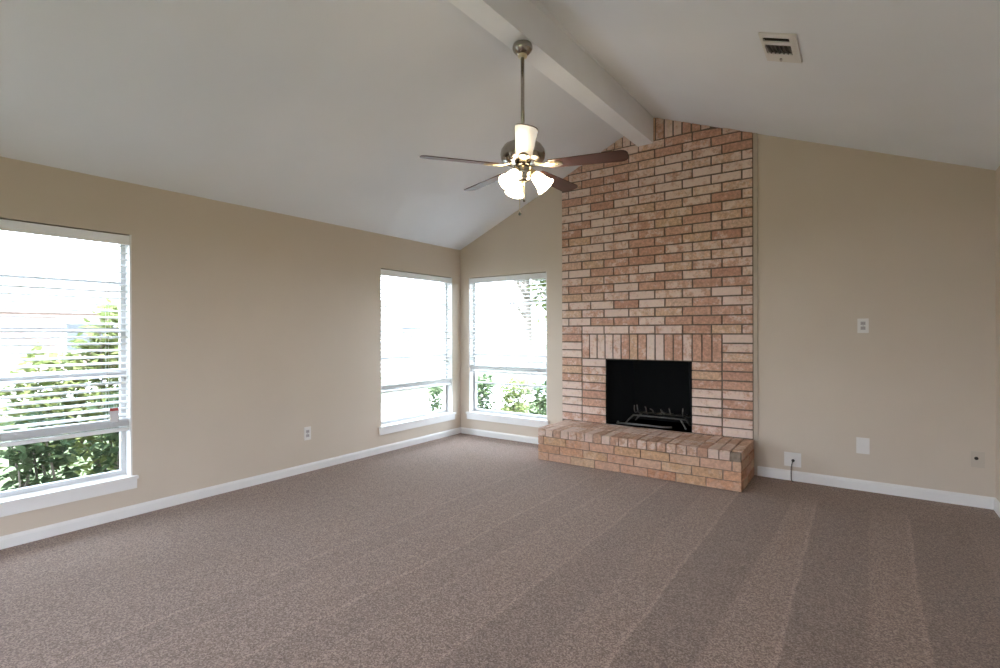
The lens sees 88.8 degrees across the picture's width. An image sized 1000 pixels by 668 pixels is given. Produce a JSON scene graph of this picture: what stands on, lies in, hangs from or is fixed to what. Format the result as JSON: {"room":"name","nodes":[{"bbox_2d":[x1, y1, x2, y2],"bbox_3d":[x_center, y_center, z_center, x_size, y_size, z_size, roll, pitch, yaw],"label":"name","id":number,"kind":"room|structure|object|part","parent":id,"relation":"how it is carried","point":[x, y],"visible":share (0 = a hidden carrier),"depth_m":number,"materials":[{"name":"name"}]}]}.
{"room":"living room","nodes":[
{"label":"living room","id":0,"kind":"room"},
{"bbox_2d":[0,156,460,535],"bbox_3d":[-2.670,0.114,3.955,0.150,2.452,7.500,0,0,35],"label":"wall","id":1,"kind":"structure","parent":0,"point":[253,328],"depth_m":4.38,"materials":[{"name":"paint"}]},
{"bbox_2d":[0,235,138,516],"bbox_3d":[-3.198,0.206,3.177,0.185,1.867,1.574,0,0,35],"label":"window","id":2,"kind":"structure","parent":1,"relation":"in","point":[19,500],"depth_m":3.63,"materials":[{"name":"white paint"}]},
{"bbox_2d":[0,219,128,447],"bbox_3d":[-3.175,-0.003,3.160,0.077,1.431,1.492,0,0,35],"label":"window blind","id":3,"kind":"object","parent":2,"relation":"attached to","point":[5,225],"visible":1,"depth_m":3.46,"materials":[{"name":"plastic"}]},
{"bbox_3d":[-3.182,0.701,3.167,0.052,0.024,1.486,0,0,35],"label":"rail","id":4,"kind":"part","parent":3,"relation":"part of","materials":[{"name":"plastic"}]},
{"bbox_3d":[-2.827,0.010,3.672,0.055,1.378,0.002,0,0,35],"label":"ladder cord","id":5,"kind":"part","parent":3,"relation":"part of","materials":[{"name":"white fabric"}]},
{"bbox_3d":[-3.159,1.058,3.152,0.095,0.022,1.574,0,0,35],"label":"sill","id":6,"kind":"part","parent":2,"relation":"part of","materials":[{"name":"white paint"}]},
{"bbox_2d":[0,427,460,549],"bbox_3d":[-2.600,1.300,3.910,0.014,0.078,7.200,0,0,35],"label":"baseboard","id":7,"kind":"structure","parent":1,"relation":"attached to","point":[43,532],"depth_m":4.07,"materials":[{"name":"white paint"}]},
{"bbox_2d":[304,426,310,440],"bbox_3d":[-1.867,0.965,4.952,0.010,0.125,0.072,0,0,35],"label":"wall outlet","id":8,"kind":"object","parent":1,"relation":"attached to","point":[307,430],"visible":1,"depth_m":4.95,"materials":[{"name":"plastic"}]},
{"bbox_2d":[379,268,455,434],"bbox_3d":[-1.028,0.194,6.250,0.185,1.867,1.289,0,0,35],"label":"window","id":9,"kind":"structure","parent":1,"relation":"in","point":[447,414],"depth_m":6.55,"materials":[{"name":"white paint"}]},
{"bbox_2d":[381,269,451,393],"bbox_3d":[-1.005,-0.030,6.233,0.077,1.401,1.207,0,0,35],"label":"window blind","id":10,"kind":"object","parent":9,"relation":"attached to","point":[444,381],"visible":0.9,"depth_m":6.20,"materials":[{"name":"plastic"}]},
{"bbox_3d":[-1.012,0.658,6.241,0.052,0.024,1.201,0,0,35],"label":"rail","id":11,"kind":"part","parent":10,"relation":"part of","materials":[{"name":"plastic"}]},
{"bbox_3d":[-1.014,-0.016,6.239,0.055,1.348,0.002,0,0,35],"label":"ladder cord","id":12,"kind":"part","parent":10,"relation":"part of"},
{"bbox_3d":[-0.739,-0.017,6.629,0.055,1.348,0.002,0,0,35],"label":"ladder cord","id":13,"kind":"part","parent":10,"relation":"part of","materials":[{"name":"white fabric"}]},
{"bbox_3d":[-0.989,1.045,6.226,0.095,0.022,1.289,0,0,35],"label":"sill","id":14,"kind":"part","parent":9,"relation":"part of","materials":[{"name":"white paint"}]},
{"bbox_2d":[0,433,999,667],"bbox_3d":[-0.473,1.397,2.409,5.520,0.120,7.500,0,0,35],"label":"floor","id":15,"kind":"structure","parent":0,"point":[460,550],"depth_m":2.83,"materials":[{"name":"carpet"}]},
{"bbox_2d":[538,118,753,491],"bbox_3d":[1.523,-0.469,5.319,2.030,3.590,1.172,0,0,35],"label":"fireplace","id":16,"kind":"object","parent":15,"relation":"on","point":[657,243],"depth_m":5.21,"materials":[{"name":"brick"}]},
{"bbox_2d":[616,421,671,428],"bbox_3d":[1.538,0.975,5.480,0.603,0.030,0.040,0,0,34],"label":"log lighter","id":17,"kind":"object","parent":16,"relation":"in","point":[617,422],"visible":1,"depth_m":5.46,"materials":[{"name":"metal"}]},
{"bbox_3d":[1.559,0.633,5.389,0.925,0.715,0.042,0,0,35],"label":"firebox frame","id":18,"kind":"part","parent":16,"relation":"part of","materials":[{"name":"black metal"}]},
{"bbox_3d":[1.714,0.875,5.531,0.667,0.224,0.278,0,0,35],"label":"fire grate","id":19,"kind":"part","parent":16,"relation":"part of","materials":[{"name":"black metal"}]},
{"bbox_3d":[1.754,0.884,5.511,0.580,0.016,0.236,0,0,35],"label":"rail","id":20,"kind":"part","parent":16,"relation":"part of","materials":[{"name":"metal"}]},
{"bbox_2d":[0,0,999,249],"bbox_3d":[-0.481,-1.727,2.402,5.520,1.355,7.500,0,0,35],"label":"ceiling","id":21,"kind":"structure","parent":0,"point":[326,111],"depth_m":3.43,"materials":[{"name":"paint"}]},
{"bbox_2d":[448,0,653,146],"bbox_3d":[-0.605,-2.119,2.488,0.166,0.288,7.206,0,0,37],"label":"ceiling beam","id":22,"kind":"structure","parent":21,"relation":"attached to","point":[554,54],"depth_m":3.86,"materials":[{"name":"paint"}]},
{"bbox_2d":[419,40,628,215],"bbox_3d":[0.190,-1.393,3.535,1.354,1.172,1.303,0,0,35],"label":"ceiling fan","id":23,"kind":"object","parent":22,"relation":"hanging from","point":[523,153],"visible":1,"depth_m":3.42,"materials":[{"name":"brown wood"}]},
{"bbox_3d":[-0.269,-1.144,3.363,0.520,0.006,0.132,0,12,-17],"label":"blade","id":24,"kind":"part","parent":23,"relation":"part of","materials":[{"name":"brown wood"}]},
{"bbox_3d":[-0.101,-1.145,3.858,0.132,0.006,0.520,-15,9,-34],"label":"blade","id":25,"kind":"part","parent":23,"relation":"part of","materials":[{"name":"brown wood"}]},
{"bbox_3d":[0.068,-1.029,3.394,0.136,0.150,0.149,0,0,35],"label":"lamp shade","id":26,"kind":"part","parent":23,"relation":"part of","materials":[{"name":"white glass"}]},
{"bbox_2d":[508,168,519,181],"bbox_3d":[0.096,-1.070,3.423,0.060,0.112,0.105,0,0,35],"label":"socket","id":27,"kind":"object","parent":23,"relation":"attached to","point":[515,172],"depth_m":3.39,"materials":[{"name":"white glass"}]},
{"bbox_3d":[0.113,-1.030,3.631,0.144,0.150,0.134,0,0,35],"label":"lamp shade","id":28,"kind":"part","parent":23,"relation":"part of","materials":[{"name":"white glass"}]},
{"bbox_3d":[0.150,-1.144,3.050,0.132,0.006,0.520,12,0,1],"label":"blade","id":29,"kind":"part","parent":23,"relation":"part of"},
{"bbox_3d":[0.296,-1.030,3.478,0.147,0.150,0.130,0,0,35],"label":"lamp shade","id":30,"kind":"part","parent":23,"relation":"part of","materials":[{"name":"white glass"}]},
{"bbox_3d":[0.422,-1.147,3.852,0.132,0.006,0.520,-15,-9,36],"label":"blade","id":31,"kind":"part","parent":23,"relation":"part of","materials":[{"name":"brown wood"}]},
{"bbox_3d":[0.577,-1.146,3.352,0.520,0.006,0.132,0,-12,19],"label":"blade","id":32,"kind":"part","parent":23,"relation":"part of","materials":[{"name":"brown wood"}]},
{"bbox_2d":[758,32,801,62],"bbox_3d":[1.670,-1.699,3.034,0.192,0.085,0.357,0,0,35],"label":"ceiling vent","id":33,"kind":"object","parent":21,"relation":"in","point":[782,47],"visible":1,"depth_m":3.02,"materials":[{"name":"metal"}]},
{"bbox_2d":[460,134,995,497],"bbox_3d":[1.642,-0.471,5.407,5.220,3.592,0.150,0,0,35],"label":"wall","id":34,"kind":"structure","parent":0,"point":[905,245],"depth_m":4.32,"materials":[{"name":"paint"}]},
{"bbox_2d":[466,272,548,427],"bbox_3d":[0.107,0.190,6.472,1.249,1.867,0.185,0,0,35],"label":"window","id":35,"kind":"structure","parent":34,"relation":"in","point":[524,419],"depth_m":6.61,"materials":[{"name":"white paint"}]},
{"bbox_3d":[0.084,1.042,6.437,1.249,0.022,0.095,0,0,35],"label":"sill","id":36,"kind":"part","parent":35,"relation":"part of","materials":[{"name":"white paint"}]},
{"bbox_2d":[470,272,545,375],"bbox_3d":[0.090,-0.117,6.448,1.167,1.235,0.077,0,0,35],"label":"window blind","id":37,"kind":"object","parent":35,"relation":"attached to","point":[484,367],"visible":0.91,"depth_m":6.42,"materials":[{"name":"plastic"}]},
{"bbox_3d":[0.096,-0.102,6.457,0.002,1.182,0.055,0,0,35],"label":"ladder cord","id":38,"kind":"part","parent":37,"relation":"part of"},
{"bbox_3d":[0.098,0.489,6.458,1.161,0.024,0.052,0,0,35],"label":"rail","id":39,"kind":"part","parent":37,"relation":"part of","materials":[{"name":"plastic"}]},
{"bbox_3d":[0.469,-0.103,6.194,0.002,1.182,0.055,0,0,35],"label":"ladder cord","id":40,"kind":"part","parent":37,"relation":"part of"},
{"bbox_2d":[461,427,994,509],"bbox_3d":[1.599,1.280,5.344,5.220,0.090,0.014,0,0,35],"label":"baseboard","id":41,"kind":"structure","parent":34,"relation":"attached to","point":[964,499],"depth_m":4.32,"materials":[{"name":"white paint"}]},
{"bbox_2d":[753,133,757,439],"bbox_3d":[2.393,-0.447,4.776,0.037,2.873,0.016,0,0,35],"label":"trim","id":42,"kind":"structure","parent":34,"relation":"attached to","point":[755,135],"depth_m":4.77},
{"bbox_2d":[784,452,800,467],"bbox_3d":[2.638,1.134,4.603,0.134,0.126,0.026,0,0,35],"label":"outlet","id":43,"kind":"object","parent":34,"relation":"attached to","point":[789,457],"visible":1,"depth_m":4.61,"materials":[{"name":"plastic"}]},
{"bbox_2d":[856,437,869,454],"bbox_3d":[3.065,0.944,4.310,0.092,0.134,0.009,0,0,35],"label":"cover","id":44,"kind":"object","parent":34,"relation":"attached to","point":[862,444],"visible":1,"depth_m":4.31,"materials":[{"name":"plastic"}]},
{"bbox_2d":[857,318,868,332],"bbox_3d":[3.064,-0.070,4.307,0.078,0.122,0.010,0,0,35],"label":"wall outlet","id":45,"kind":"object","parent":34,"relation":"attached to","point":[862,324],"visible":1,"depth_m":4.30,"materials":[{"name":"plastic"}]},
{"bbox_2d":[971,451,984,467],"bbox_3d":[3.648,0.959,3.897,0.080,0.122,0.012,0,0,35],"label":"jack plate","id":46,"kind":"object","parent":34,"relation":"attached to","point":[977,458],"visible":1,"depth_m":3.89,"materials":[{"name":"beige plastic"}]},
{"bbox_2d":[996,166,999,501],"bbox_3d":[1.717,0.058,0.858,0.150,2.552,7.500,0,0,35],"label":"wall","id":47,"kind":"structure","parent":0,"point":[998,168],"depth_m":3.77,"materials":[{"name":"paint"}]},
{"bbox_2d":[994,498,999,516],"bbox_3d":[1.653,1.289,0.907,0.014,0.090,7.200,0,0,35],"label":"baseboard","id":48,"kind":"structure","parent":47,"relation":"attached to","point":[996,502],"depth_m":3.76,"materials":[{"name":"white paint"}]},
{"label":"outside","id":49,"kind":"structure","parent":0,"visible":0},
{"bbox_2d":[0,343,545,490],"bbox_3d":[-7.012,1.760,23.677,90.000,0.300,100.000,0,0,35],"label":"lawn","id":50,"kind":"structure","parent":49,"point":[496,377],"depth_m":15.11,"materials":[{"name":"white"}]},
{"bbox_2d":[0,406,87,491],"bbox_3d":[-3.645,1.113,4.022,0.664,1.070,0.589,0,0,35],"label":"shrub","id":51,"kind":"object","parent":50,"relation":"on","point":[24,455],"visible":0.63,"depth_m":4.00,"materials":[{"name":"green plant"}]},
{"bbox_3d":[-3.652,1.185,4.020,0.381,0.927,0.291,0,0,35],"label":"stem","id":52,"kind":"part","parent":51,"relation":"part of","materials":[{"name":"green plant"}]},
{"bbox_2d":[0,299,118,475],"bbox_3d":[-3.932,0.645,4.865,0.877,2.004,1.435,0,0,35],"label":"shrub","id":53,"kind":"object","parent":50,"relation":"on","point":[79,443],"visible":0.25,"depth_m":4.75,"materials":[{"name":"green plant"}]},
{"bbox_3d":[-3.959,0.743,4.954,0.903,1.806,0.347,0,0,-39],"label":"stem","id":54,"kind":"part","parent":53,"relation":"part of","materials":[{"name":"green plant"}]},
{"bbox_2d":[0,279,118,372],"bbox_3d":[-22.952,-0.393,21.885,9.000,4.100,16.000,0,0,40],"label":"house","id":55,"kind":"structure","parent":50,"relation":"on","point":[2,281],"depth_m":21.28,"materials":[{"name":"brick"}]},
{"bbox_3d":[-17.585,0.142,21.931,0.015,1.200,1.600,0,0,40],"label":"pane","id":56,"kind":"part","parent":55,"relation":"part of","materials":[{"name":"clear glass"}]},
{"bbox_2d":[79,391,118,474],"bbox_3d":[-3.219,0.994,4.446,0.664,1.300,0.664,0,0,-13],"label":"shrub","id":57,"kind":"object","parent":50,"relation":"on","point":[114,436],"visible":0.16,"depth_m":4.29,"materials":[{"name":"green plant"}]},
{"bbox_2d":[381,302,485,355],"bbox_3d":[-10.045,-0.517,40.454,16.000,4.200,9.000,0,0,-17],"label":"house","id":58,"kind":"structure","parent":50,"relation":"on","point":[382,303],"depth_m":37.62,"materials":[{"name":"white"}]},
{"bbox_3d":[-8.306,0.536,36.776,1.000,2.100,0.050,0,0,-17],"label":"door","id":59,"kind":"part","parent":58,"relation":"part of","materials":[{"name":"white"}]},
{"bbox_3d":[-6.380,0.030,37.311,1.600,1.100,0.015,0,0,-17],"label":"pane","id":60,"kind":"part","parent":58,"relation":"part of","materials":[{"name":"glass"}]},
{"bbox_3d":[0.801,1.609,8.304,4.500,0.025,1.900,0,0,35],"label":"gravel bed","id":61,"kind":"object","parent":50,"relation":"on","visible":0},
{"bbox_2d":[428,386,442,411],"bbox_3d":[-1.111,1.214,8.741,0.373,0.832,0.362,0,0,35],"label":"plant","id":62,"kind":"object","parent":61,"relation":"on","point":[435,390],"visible":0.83,"depth_m":8.70,"materials":[{"name":"green plant"}]},
{"bbox_2d":[477,373,498,409],"bbox_3d":[-0.337,1.139,8.383,0.664,0.981,0.651,0,0,35],"label":"shrub","id":63,"kind":"object","parent":61,"relation":"on","point":[480,387],"visible":0.44,"depth_m":8.30,"materials":[{"name":"green plant"}]},
{"bbox_2d":[495,377,531,413],"bbox_3d":[0.208,1.151,8.097,0.627,0.957,0.594,0,0,35],"label":"shrub","id":64,"kind":"object","parent":61,"relation":"on","point":[517,404],"visible":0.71,"depth_m":8.04,"materials":[{"name":"green plant"}]},
{"bbox_2d":[526,380,545,414],"bbox_3d":[0.709,1.159,7.644,0.651,0.938,0.617,0,0,4],"label":"shrub","id":65,"kind":"object","parent":61,"relation":"on","point":[541,401],"visible":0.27,"depth_m":7.62,"materials":[{"name":"green plant"}]},
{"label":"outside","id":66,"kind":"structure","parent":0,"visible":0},
{"bbox_2d":[381,383,545,420],"bbox_3d":[14.251,1.522,33.635,2.650,0.020,59.200,0,0,35],"label":"driveway","id":67,"kind":"structure","parent":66,"point":[407,407],"depth_m":11.44,"materials":[{"name":"concrete"}]},
{"bbox_2d":[502,278,545,394],"bbox_3d":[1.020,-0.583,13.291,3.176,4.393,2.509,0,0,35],"label":"tree","id":68,"kind":"object","parent":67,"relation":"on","point":[529,378],"visible":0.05,"depth_m":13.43,"materials":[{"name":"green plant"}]},
{"bbox_3d":[1.366,-1.447,13.118,2.409,2.666,2.388,0,0,35],"label":"crown","id":69,"kind":"part","parent":68,"relation":"part of","materials":[{"name":"green plant"}]},
{"bbox_2d":[533,361,545,392],"bbox_3d":[1.205,1.188,14.078,0.620,0.840,0.620,0,0,18],"label":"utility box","id":70,"kind":"object","parent":67,"relation":"on","point":[537,379],"visible":0.36,"depth_m":13.83,"materials":[{"name":"white"}]},
{"bbox_3d":[1.204,0.798,14.077,0.620,0.060,0.620,0,0,18],"label":"lid","id":71,"kind":"part","parent":70,"relation":"part of","materials":[{"name":"white"}]},
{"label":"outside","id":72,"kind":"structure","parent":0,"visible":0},
{"bbox_2d":[0,351,545,403],"bbox_3d":[-7.217,1.600,23.821,7.500,0.020,100.000,0,0,35],"label":"street","id":73,"kind":"structure","parent":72,"point":[535,352],"depth_m":27.23,"materials":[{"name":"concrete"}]}
]}

